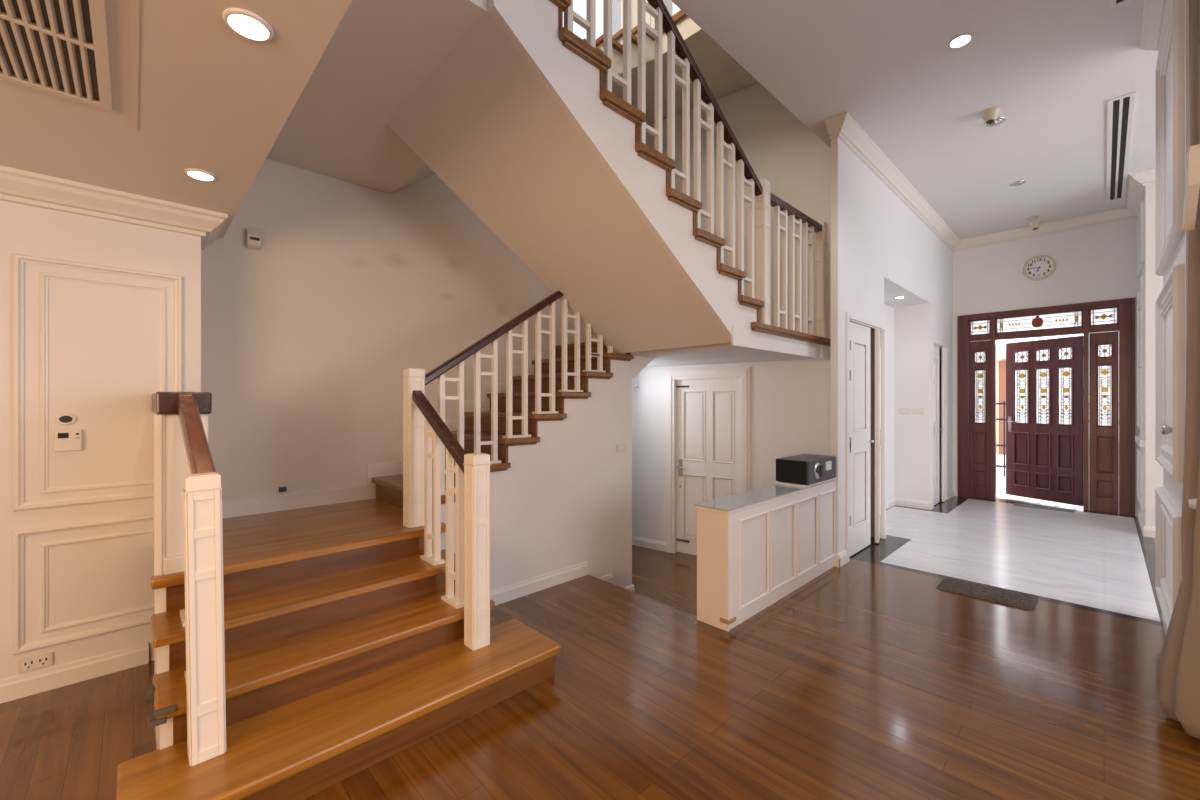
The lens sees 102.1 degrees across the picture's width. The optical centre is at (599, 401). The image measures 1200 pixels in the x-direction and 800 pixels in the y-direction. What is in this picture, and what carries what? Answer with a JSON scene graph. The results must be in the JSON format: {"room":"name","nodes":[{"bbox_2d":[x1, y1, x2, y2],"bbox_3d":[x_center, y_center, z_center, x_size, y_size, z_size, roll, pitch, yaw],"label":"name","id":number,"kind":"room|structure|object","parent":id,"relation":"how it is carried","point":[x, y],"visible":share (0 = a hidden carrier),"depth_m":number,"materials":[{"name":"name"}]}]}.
{"room":"house entrance hall","nodes":[
{"label":"house entrance hall","id":0,"kind":"room"},
{"bbox_2d":[0,201,200,679],"bbox_3d":[-3.719,-0.100,1.758,3.478,3.000,0.550,0,0,-44],"label":"wall","id":1,"kind":"structure","parent":0,"point":[104,340],"depth_m":2.46,"materials":[{"name":"paint"}]},
{"bbox_2d":[18,652,52,673],"bbox_3d":[-2.714,1.254,2.334,0.110,0.065,0.012,0,0,-44],"label":"power outlet","id":2,"kind":"object","parent":1,"relation":"attached to","point":[43,660],"visible":1,"depth_m":2.33,"materials":[{"name":"beige plastic"}]},
{"bbox_2d":[55,413,76,424],"bbox_3d":[-2.642,0.085,2.400,0.072,0.061,0.018,0,0,-44],"label":"wall sensor","id":3,"kind":"object","parent":1,"relation":"attached to","point":[64,418],"visible":1,"depth_m":2.40,"materials":[{"name":"white plastic"}]},
{"bbox_2d":[54,429,81,451],"bbox_3d":[-2.634,0.190,2.402,0.092,0.104,0.026,0,0,-44],"label":"thermostat","id":4,"kind":"object","parent":1,"relation":"attached to","point":[64,440],"visible":1,"depth_m":2.39,"materials":[{"name":"white plastic"}]},
{"bbox_2d":[0,642,148,703],"bbox_3d":[-3.600,1.347,1.477,3.260,0.105,0.018,0,0,-44],"label":"baseboard","id":5,"kind":"structure","parent":1,"relation":"attached to","point":[42,680],"depth_m":2.41,"materials":[{"name":"white wood"}]},
{"bbox_2d":[12,514,153,654],"bbox_3d":[-2.864,0.897,2.183,1.500,0.585,0.022,0,0,-44],"label":"trim","id":6,"kind":"structure","parent":1,"relation":"attached to","point":[18,646],"depth_m":2.36,"materials":[{"name":"white wood"}]},
{"bbox_2d":[12,253,182,511],"bbox_3d":[-2.864,-0.092,2.183,1.500,1.215,0.022,0,0,-44],"label":"trim","id":7,"kind":"structure","parent":1,"relation":"attached to","point":[18,260],"depth_m":2.35,"materials":[{"name":"white wood"}]},
{"bbox_2d":[0,165,227,249],"bbox_3d":[-3.596,-1.005,1.709,3.588,0.130,0.530,0,0,-44],"label":"crown molding","id":8,"kind":"structure","parent":1,"relation":"attached to","point":[18,186],"depth_m":2.46,"materials":[{"name":"beige"}]},
{"bbox_2d":[0,0,351,237],"bbox_3d":[-0.929,-1.785,-1.040,3.620,1.430,8.190,0,0,-44],"label":"ceiling","id":9,"kind":"structure","parent":0,"point":[214,99],"depth_m":1.74,"materials":[{"name":"beige paint"}]},
{"bbox_2d":[0,0,139,128],"bbox_3d":[-1.628,-1.063,1.015,0.962,0.014,1.520,0,0,-44],"label":"ceiling vent","id":10,"kind":"object","parent":9,"relation":"in","point":[56,47],"visible":1,"depth_m":1.46,"materials":[{"name":"beige plastic"}]},
{"bbox_2d":[184,168,216,180],"bbox_3d":[-1.874,-1.063,2.276,0.118,0.014,0.118,0,0,-44],"label":"recessed light","id":11,"kind":"object","parent":9,"relation":"in","point":[199,174],"visible":1,"depth_m":2.26,"materials":[{"name":"white plastic"}]},
{"bbox_2d":[223,7,273,41],"bbox_3d":[-0.995,-1.063,1.374,0.118,0.014,0.118,0,0,-44],"label":"recessed light","id":12,"kind":"object","parent":9,"relation":"in","point":[245,23],"visible":1,"depth_m":1.36,"materials":[{"name":"white plastic"}]},
{"bbox_2d":[152,392,211,575],"bbox_3d":[-2.111,0.367,2.430,0.196,0.825,0.710,0,0,-44],"label":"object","id":13,"kind":"structure","parent":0,"point":[168,443],"depth_m":2.15,"materials":[{"name":"white wood"}]},
{"bbox_2d":[266,0,487,193],"bbox_3d":[-1.332,-1.779,2.768,1.069,0.198,2.155,0,0,-44],"label":"ceiling","id":14,"kind":"structure","parent":0,"point":[380,52],"depth_m":2.59,"materials":[{"name":"beige paint"}]},
{"bbox_2d":[392,26,654,192],"bbox_3d":[-0.565,-2.578,4.264,2.160,1.796,1.069,0,0,-44],"label":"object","id":15,"kind":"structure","parent":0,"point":[617,38],"depth_m":4.30,"materials":[{"name":"beige paint"}]},
{"bbox_2d":[441,352,653,590],"bbox_3d":[-0.629,0.596,4.196,2.140,2.280,1.080,0,0,-44],"label":"wall","id":16,"kind":"structure","parent":0,"point":[564,499],"depth_m":3.85,"materials":[{"name":"paint"}]},
{"bbox_2d":[490,561,634,605],"bbox_3d":[-0.360,1.516,3.694,1.844,0.441,0.018,0,0,-44],"label":"baseboard","id":17,"kind":"structure","parent":16,"relation":"attached to","point":[507,593],"depth_m":3.62,"materials":[{"name":"white wood"}]},
{"bbox_2d":[616,444,625,451],"bbox_3d":[0.185,0.400,4.221,0.120,0.070,0.013,0,0,-44],"label":"light switch","id":18,"kind":"object","parent":16,"relation":"attached to","point":[619,447],"visible":1,"depth_m":4.21,"materials":[{"name":"beige plastic"}]},
{"bbox_2d":[201,0,940,500],"bbox_3d":[1.263,-1.882,5.206,8.760,7.436,2.490,0,0,-44],"label":"wall","id":19,"kind":"structure","parent":0,"point":[309,336],"depth_m":3.65,"materials":[{"name":"paint"}]},
{"bbox_2d":[246,228,261,250],"bbox_3d":[-2.329,-1.101,3.264,0.080,0.136,0.066,0,0,-44],"label":"sensor","id":20,"kind":"object","parent":19,"relation":"attached to","point":[253,236],"visible":1,"depth_m":3.25,"materials":[{"name":"beige plastic"}]},
{"bbox_2d":[279,487,286,491],"bbox_3d":[-2.223,0.613,3.398,0.044,0.031,0.020,0,0,-44],"label":"wall jack","id":21,"kind":"object","parent":19,"relation":"attached to","point":[281,489],"visible":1,"depth_m":3.39,"materials":[{"name":"black plastic"}]},
{"bbox_2d":[222,350,548,518],"bbox_3d":[-1.545,0.119,4.049,2.832,1.281,0.022,0,0,-44],"label":"baseboard","id":22,"kind":"structure","parent":19,"relation":"attached to","point":[258,505],"depth_m":3.66,"materials":[{"name":"white wood"}]},
{"bbox_2d":[618,0,622,30],"bbox_3d":[-0.255,-4.500,5.348,1.650,1.600,0.140,0,0,-44],"label":"window","id":23,"kind":"structure","parent":19,"relation":"in","point":[620,2],"depth_m":5.87,"materials":[{"name":"white"}]},
{"bbox_2d":[825,0,1165,251],"bbox_3d":[4.679,-2.315,3.899,5.550,0.130,4.130,0,0,-44],"label":"crown molding","id":24,"kind":"structure","parent":19,"relation":"attached to","point":[843,126],"depth_m":5.24,"materials":[{"name":"beige"}]},
{"bbox_2d":[1156,0,1199,738],"bbox_3d":[2.654,-0.465,1.953,0.573,3.670,0.534,0,0,-44],"label":"curtain","id":25,"kind":"object","parent":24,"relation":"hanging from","point":[1178,678],"visible":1,"depth_m":2.06,"materials":[{"name":"beige fabric"}]},
{"bbox_2d":[0,494,1199,799],"bbox_3d":[2.076,1.575,2.068,12.260,0.350,8.500,0,0,-44],"label":"floor","id":26,"kind":"structure","parent":0,"point":[865,680],"depth_m":2.27,"materials":[{"name":"brown wood"}]},
{"bbox_2d":[116,533,560,799],"bbox_3d":[-1.128,1.100,2.283,1.620,0.600,1.005,0,0,-44],"label":"flight","id":27,"kind":"object","parent":26,"relation":"on","point":[337,665],"visible":0.84,"depth_m":2.10,"materials":[{"name":"brown wood"}]},
{"bbox_2d":[176,395,215,679],"bbox_3d":[-1.643,0.523,1.967,0.076,1.113,0.613,0,0,-45],"label":"stair railing","id":28,"kind":"object","parent":27,"relation":"on","point":[198,457],"visible":0.38,"depth_m":1.95,"materials":[{"name":"red wood"}]},
{"bbox_2d":[182,472,225,765],"bbox_3d":[-1.398,0.748,1.715,0.102,0.985,0.102,-1,0,-44],"label":"newel post","id":29,"kind":"object","parent":27,"relation":"on","point":[202,492],"visible":1,"depth_m":1.68,"materials":[{"name":"white wood"}]},
{"bbox_2d":[151,498,445,589],"bbox_3d":[-1.833,0.782,2.965,1.360,0.045,1.185,0,0,-44],"label":"stair landing","id":30,"kind":"structure","parent":27,"relation":"on","point":[263,540],"depth_m":2.81,"materials":[{"name":"brown wood"}]},
{"bbox_2d":[402,368,425,527],"bbox_3d":[-1.145,0.278,2.985,0.102,0.965,0.102,0,0,-44],"label":"newel post","id":31,"kind":"object","parent":30,"relation":"on","point":[413,378],"visible":0.92,"depth_m":2.95,"materials":[{"name":"white wood"}]},
{"bbox_2d":[372,344,633,520],"bbox_3d":[-0.751,0.108,4.051,1.840,1.304,1.119,0,0,-44],"label":"flight","id":32,"kind":"object","parent":30,"relation":"on","point":[389,489],"visible":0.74,"depth_m":3.91,"materials":[{"name":"brown wood"}]},
{"bbox_2d":[425,291,612,494],"bbox_3d":[-0.507,-0.166,3.606,1.689,1.515,0.068,0,0,-44],"label":"stair railing","id":33,"kind":"object","parent":32,"relation":"on","point":[458,359],"visible":0.88,"depth_m":3.46,"materials":[{"name":"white wood"}]},
{"bbox_2d":[412,390,466,608],"bbox_3d":[-0.894,0.505,2.734,0.077,1.151,0.621,0,0,-44],"label":"stair railing","id":34,"kind":"object","parent":27,"relation":"on","point":[441,432],"visible":0.94,"depth_m":2.69,"materials":[{"name":"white wood"}]},
{"bbox_2d":[463,453,490,650],"bbox_3d":[-0.629,0.752,2.482,0.102,0.975,0.102,0,0,-44],"label":"newel post","id":35,"kind":"object","parent":27,"relation":"on","point":[476,465],"visible":1,"depth_m":2.45,"materials":[{"name":"white wood"}]},
{"bbox_2d":[696,480,835,631],"bbox_3d":[1.314,1.032,3.623,1.718,0.735,0.247,0,0,-44],"label":"half wall","id":36,"kind":"structure","parent":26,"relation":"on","point":[751,557],"depth_m":3.24,"materials":[{"name":"white paint"}]},
{"bbox_2d":[694,484,810,511],"bbox_3d":[1.124,0.661,3.446,1.202,0.008,0.247,0,0,-44],"label":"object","id":37,"kind":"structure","parent":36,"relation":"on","point":[739,500],"depth_m":3.34,"materials":[{"name":"grey"}]},
{"bbox_2d":[776,478,836,487],"bbox_3d":[1.711,0.650,4.009,0.606,0.014,0.249,0,0,-44],"label":"board","id":38,"kind":"object","parent":37,"relation":"on","point":[779,482],"visible":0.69,"depth_m":3.83,"materials":[{"name":"white paint"}]},
{"bbox_2d":[776,454,835,484],"bbox_3d":[1.713,0.550,4.003,0.540,0.185,0.288,0,0,-44],"label":"safe","id":39,"kind":"object","parent":38,"relation":"on","point":[807,469],"visible":1,"depth_m":3.85,"materials":[{"name":"black paint"}]},
{"bbox_2d":[936,577,1037,610],"bbox_3d":[2.826,1.383,3.553,0.314,0.034,0.558,0,0,-44],"label":"door mat","id":40,"kind":"object","parent":26,"relation":"on","point":[982,591],"visible":1,"depth_m":3.50,"materials":[{"name":"grey fabric"}]},
{"bbox_2d":[1012,503,1074,512],"bbox_3d":[5.852,1.393,6.409,0.202,0.013,0.601,0,0,-44],"label":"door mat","id":41,"kind":"object","parent":26,"relation":"on","point":[1014,504],"visible":1,"depth_m":6.38,"materials":[{"name":"grey fabric"}]},
{"bbox_2d":[632,545,696,615],"bbox_3d":[0.787,1.734,4.713,2.330,0.332,2.900,0,0,-44],"label":"floor","id":42,"kind":"structure","parent":0,"point":[670,579],"depth_m":4.82,"materials":[{"name":"brown wood"}]},
{"bbox_2d":[612,0,830,541],"bbox_3d":[1.290,-1.882,5.345,2.720,7.436,0.120,0,0,35],"label":"wall","id":43,"kind":"structure","parent":0,"point":[790,400],"depth_m":5.00,"materials":[{"name":"paint"}]},
{"bbox_2d":[633,381,638,389],"bbox_3d":[0.430,-0.195,5.844,0.060,0.110,0.060,0,0,35],"label":"wall box","id":44,"kind":"object","parent":43,"relation":"attached to","point":[636,383],"visible":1,"depth_m":5.85,"materials":[{"name":"white plastic"}]},
{"bbox_2d":[632,536,665,551],"bbox_3d":[1.360,1.683,5.211,2.410,0.105,0.018,0,0,35],"label":"baseboard","id":45,"kind":"structure","parent":43,"relation":"attached to","point":[636,541],"depth_m":5.76,"materials":[{"name":"white wood"}]},
{"bbox_2d":[651,16,654,28],"bbox_3d":[1.325,-4.450,5.283,1.850,1.500,0.140,0,0,35],"label":"window","id":46,"kind":"structure","parent":43,"relation":"in","point":[652,18],"depth_m":5.76,"materials":[{"name":"white"}]},
{"bbox_2d":[612,10,757,123],"bbox_3d":[1.011,-3.430,4.977,1.200,0.260,2.210,0,0,-44],"label":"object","id":47,"kind":"structure","parent":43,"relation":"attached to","point":[722,73],"depth_m":4.86,"materials":[{"name":"paint"}]},
{"bbox_2d":[555,322,830,366],"bbox_3d":[0.809,-0.489,4.769,1.780,0.189,2.250,0,0,-44],"label":"landing","id":48,"kind":"object","parent":43,"relation":"attached to","point":[764,342],"visible":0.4,"depth_m":4.10,"materials":[{"name":"paint"}]},
{"bbox_2d":[386,0,764,353],"bbox_3d":[-0.274,-1.175,3.032,2.970,1.506,1.250,0,0,-44],"label":"flight","id":49,"kind":"object","parent":48,"relation":"on","point":[519,120],"visible":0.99,"depth_m":2.83,"materials":[{"name":"white paint"}]},
{"bbox_2d":[564,0,762,297],"bbox_3d":[0.419,-1.859,2.918,2.250,2.213,0.064,0,0,-44],"label":"stair railing","id":50,"kind":"object","parent":49,"relation":"on","point":[657,9],"visible":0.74,"depth_m":3.02,"materials":[{"name":"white wood"}]},
{"bbox_2d":[754,178,770,324],"bbox_3d":[1.235,-1.134,3.707,0.102,1.100,0.102,0,0,-44],"label":"newel post","id":51,"kind":"object","parent":48,"relation":"on","point":[761,202],"visible":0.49,"depth_m":3.67,"materials":[{"name":"white wood"}]},
{"bbox_2d":[770,192,821,334],"bbox_3d":[1.640,-1.105,4.097,1.045,1.041,0.064,0,0,-44],"label":"balcony railing","id":52,"kind":"object","parent":48,"relation":"on","point":[782,208],"visible":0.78,"depth_m":4.06,"materials":[{"name":"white wood"}]},
{"bbox_2d":[814,221,827,337],"bbox_3d":[2.042,-1.119,4.484,0.094,1.070,0.094,0,0,-44],"label":"newel post","id":53,"kind":"object","parent":48,"relation":"on","point":[820,238],"visible":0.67,"depth_m":4.46,"materials":[{"name":"white wood"}]},
{"bbox_2d":[666,367,749,554],"bbox_3d":[1.184,0.685,5.368,0.980,2.101,0.135,0,0,35],"label":"door","id":54,"kind":"structure","parent":43,"relation":"in","point":[708,415],"depth_m":5.44,"materials":[{"name":"white wood"}]},
{"bbox_2d":[831,138,952,553],"bbox_3d":[3.448,-0.490,5.913,4.530,3.780,0.600,0,0,-44],"label":"wall","id":55,"kind":"structure","parent":0,"point":[881,251],"depth_m":5.56,"materials":[{"name":"paint"}]},
{"bbox_2d":[846,312,885,561],"bbox_3d":[2.531,0.305,4.631,1.080,2.190,0.096,0,0,-44],"label":"door","id":56,"kind":"structure","parent":55,"relation":"in","point":[858,335],"depth_m":4.59,"materials":[{"name":"white wood"}]},
{"bbox_2d":[834,488,957,566],"bbox_3d":[3.526,1.347,5.818,4.550,0.105,0.475,0,0,-44],"label":"baseboard","id":57,"kind":"structure","parent":55,"relation":"attached to","point":[841,558],"depth_m":6.39,"materials":[{"name":"white wood"}]},
{"bbox_2d":[899,408,909,413],"bbox_3d":[4.088,0.120,6.515,0.013,0.070,0.120,0,0,-44],"label":"switch plate","id":58,"kind":"object","parent":55,"relation":"attached to","point":[901,410],"visible":1,"depth_m":6.51,"materials":[{"name":"beige plastic"}]},
{"bbox_2d":[913,408,923,413],"bbox_3d":[4.199,0.120,6.400,0.013,0.070,0.120,0,0,-44],"label":"switch plate","id":59,"kind":"object","parent":55,"relation":"attached to","point":[915,410],"visible":1,"depth_m":6.39,"materials":[{"name":"beige plastic"}]},
{"bbox_2d":[932,339,947,508],"bbox_3d":[4.658,0.285,6.679,0.875,2.230,0.094,0,0,-44],"label":"door","id":60,"kind":"structure","parent":55,"relation":"in","point":[936,344],"depth_m":6.68,"materials":[{"name":"white wood"}]},
{"bbox_2d":[671,0,1158,239],"bbox_3d":[4.233,-2.440,2.394,8.580,0.120,5.980,0,0,-44],"label":"ceiling","id":61,"kind":"structure","parent":0,"point":[1052,68],"depth_m":3.59,"materials":[{"name":"paint"}]},
{"bbox_2d":[948,32,972,47],"bbox_3d":[2.370,-2.373,3.190,0.133,0.014,0.133,0,0,-44],"label":"recessed light","id":62,"kind":"object","parent":61,"relation":"in","point":[960,40],"visible":1,"depth_m":3.18,"materials":[{"name":"white plastic"}]},
{"bbox_2d":[981,107,999,123],"bbox_3d":[3.199,-2.333,3.973,0.124,0.093,0.124,0,0,-44],"label":"smoke detector","id":63,"kind":"object","parent":61,"relation":"attached to","point":[989,116],"visible":1,"depth_m":3.94,"materials":[{"name":"beige plastic"}]},
{"bbox_2d":[985,117,1005,126],"bbox_3d":[3.353,-2.373,4.115,0.141,0.014,0.141,0,0,-44],"label":"recessed light","id":64,"kind":"object","parent":61,"relation":"in","point":[999,120],"visible":0.84,"depth_m":4.11,"materials":[{"name":"silver metal"}]},
{"bbox_2d":[1009,180,1025,185],"bbox_3d":[4.535,-2.373,5.267,0.141,0.014,0.141,0,0,-44],"label":"recessed light","id":65,"kind":"object","parent":61,"relation":"in","point":[1019,182],"visible":1,"depth_m":5.25,"materials":[{"name":"silver metal"}]},
{"bbox_2d":[1025,215,1039,219],"bbox_3d":[5.573,-2.373,6.251,0.141,0.014,0.141,0,0,-44],"label":"recessed light","id":66,"kind":"object","parent":61,"relation":"in","point":[1034,216],"visible":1,"depth_m":6.23,"materials":[{"name":"silver metal"}]},
{"bbox_2d":[1029,221,1041,229],"bbox_3d":[5.774,-2.333,6.431,0.124,0.093,0.124,0,0,-44],"label":"smoke detector","id":67,"kind":"object","parent":61,"relation":"attached to","point":[1035,225],"visible":1,"depth_m":6.40,"materials":[{"name":"beige plastic"}]},
{"bbox_2d":[1106,91,1135,201],"bbox_3d":[5.052,-2.374,4.730,2.780,0.012,0.150,0,0,-44],"label":"ceiling vent","id":68,"kind":"object","parent":61,"relation":"in","point":[1120,114],"visible":1,"depth_m":4.43,"materials":[{"name":"white plastic"}]},
{"bbox_2d":[1109,0,1132,9],"bbox_3d":[2.451,-2.374,2.227,1.880,0.012,0.150,0,0,-44],"label":"ceiling vent","id":69,"kind":"object","parent":61,"relation":"in","point":[1112,3],"visible":1,"depth_m":2.88,"materials":[{"name":"white plastic"}]},
{"bbox_2d":[953,218,1138,507],"bbox_3d":[5.824,-0.490,6.819,0.150,3.780,2.650,0,0,-44],"label":"wall","id":70,"kind":"structure","parent":0,"point":[1099,262],"depth_m":6.52,"materials":[{"name":"paint"}]},
{"bbox_2d":[1023,255,1055,279],"bbox_3d":[5.942,-1.815,6.564,0.034,0.330,0.330,0,0,-44],"label":"wall clock","id":71,"kind":"object","parent":70,"relation":"attached to","point":[1041,267],"visible":1,"depth_m":6.56,"materials":[{"name":"beige plastic"}]},
{"bbox_2d":[958,297,1134,515],"bbox_3d":[6.116,0.060,6.750,0.535,2.680,1.774,0,0,-44],"label":"door","id":72,"kind":"structure","parent":70,"relation":"in","point":[1070,401],"depth_m":6.59,"materials":[{"name":"red wood"}]},
{"bbox_2d":[1139,184,1162,526],"bbox_3d":[6.932,-0.490,4.658,1.250,3.780,2.300,0,0,-44],"label":"wall","id":73,"kind":"structure","parent":0,"point":[1153,282],"depth_m":5.03,"materials":[{"name":"beige paint"}]},
{"bbox_2d":[1135,200,1144,509],"bbox_3d":[6.125,-0.500,5.504,1.220,3.300,0.038,0,0,-44],"label":"trim","id":74,"kind":"structure","parent":73,"relation":"attached to","point":[1140,441],"depth_m":5.18,"materials":[{"name":"white wood"}]},
{"bbox_2d":[1135,508,1154,537],"bbox_3d":[6.878,1.347,4.701,1.268,0.105,2.236,0,0,-44],"label":"baseboard","id":75,"kind":"structure","parent":73,"relation":"attached to","point":[1146,531],"depth_m":5.05,"materials":[{"name":"beige wood"}]},
{"bbox_3d":[3.206,-0.490,2.617,1.250,3.780,0.125,0,0,-44],"label":"wall","id":76,"kind":"structure","parent":0,"visible":0},
{"bbox_2d":[1162,614,1166,633],"bbox_3d":[3.207,1.334,2.630,1.268,0.131,0.143,0,0,-44],"label":"baseboard","id":77,"kind":"structure","parent":76,"relation":"attached to","point":[1163,621],"depth_m":2.97,"materials":[{"name":"white wood"}]},
{"bbox_2d":[1155,0,1189,628],"bbox_3d":[3.136,-0.477,2.680,1.235,3.485,0.063,0,0,-44],"label":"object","id":78,"kind":"structure","parent":76,"relation":"in","point":[1172,73],"depth_m":2.64,"materials":[{"name":"white"}]},
{"label":"outside","id":79,"kind":"structure","parent":0,"visible":0},
{"bbox_2d":[997,454,1082,507],"bbox_3d":[12.631,1.560,12.155,16.940,0.280,18.000,0,0,-44],"label":"paving","id":80,"kind":"object","parent":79,"point":[1001,480],"depth_m":7.53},
{"bbox_2d":[997,348,1005,454],"bbox_3d":[10.834,-0.015,15.422,3.600,2.870,4.200,0,0,-44],"label":"house","id":81,"kind":"structure","parent":80,"relation":"on","point":[1001,353],"depth_m":13.10,"materials":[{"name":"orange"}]},
{"bbox_2d":[997,401,1005,475],"bbox_3d":[7.225,0.700,9.798,0.040,1.440,4.500,0,0,-44],"label":"iron fence","id":82,"kind":"object","parent":80,"relation":"on","point":[1003,403],"visible":0.06,"depth_m":9.27,"materials":[{"name":"black"}]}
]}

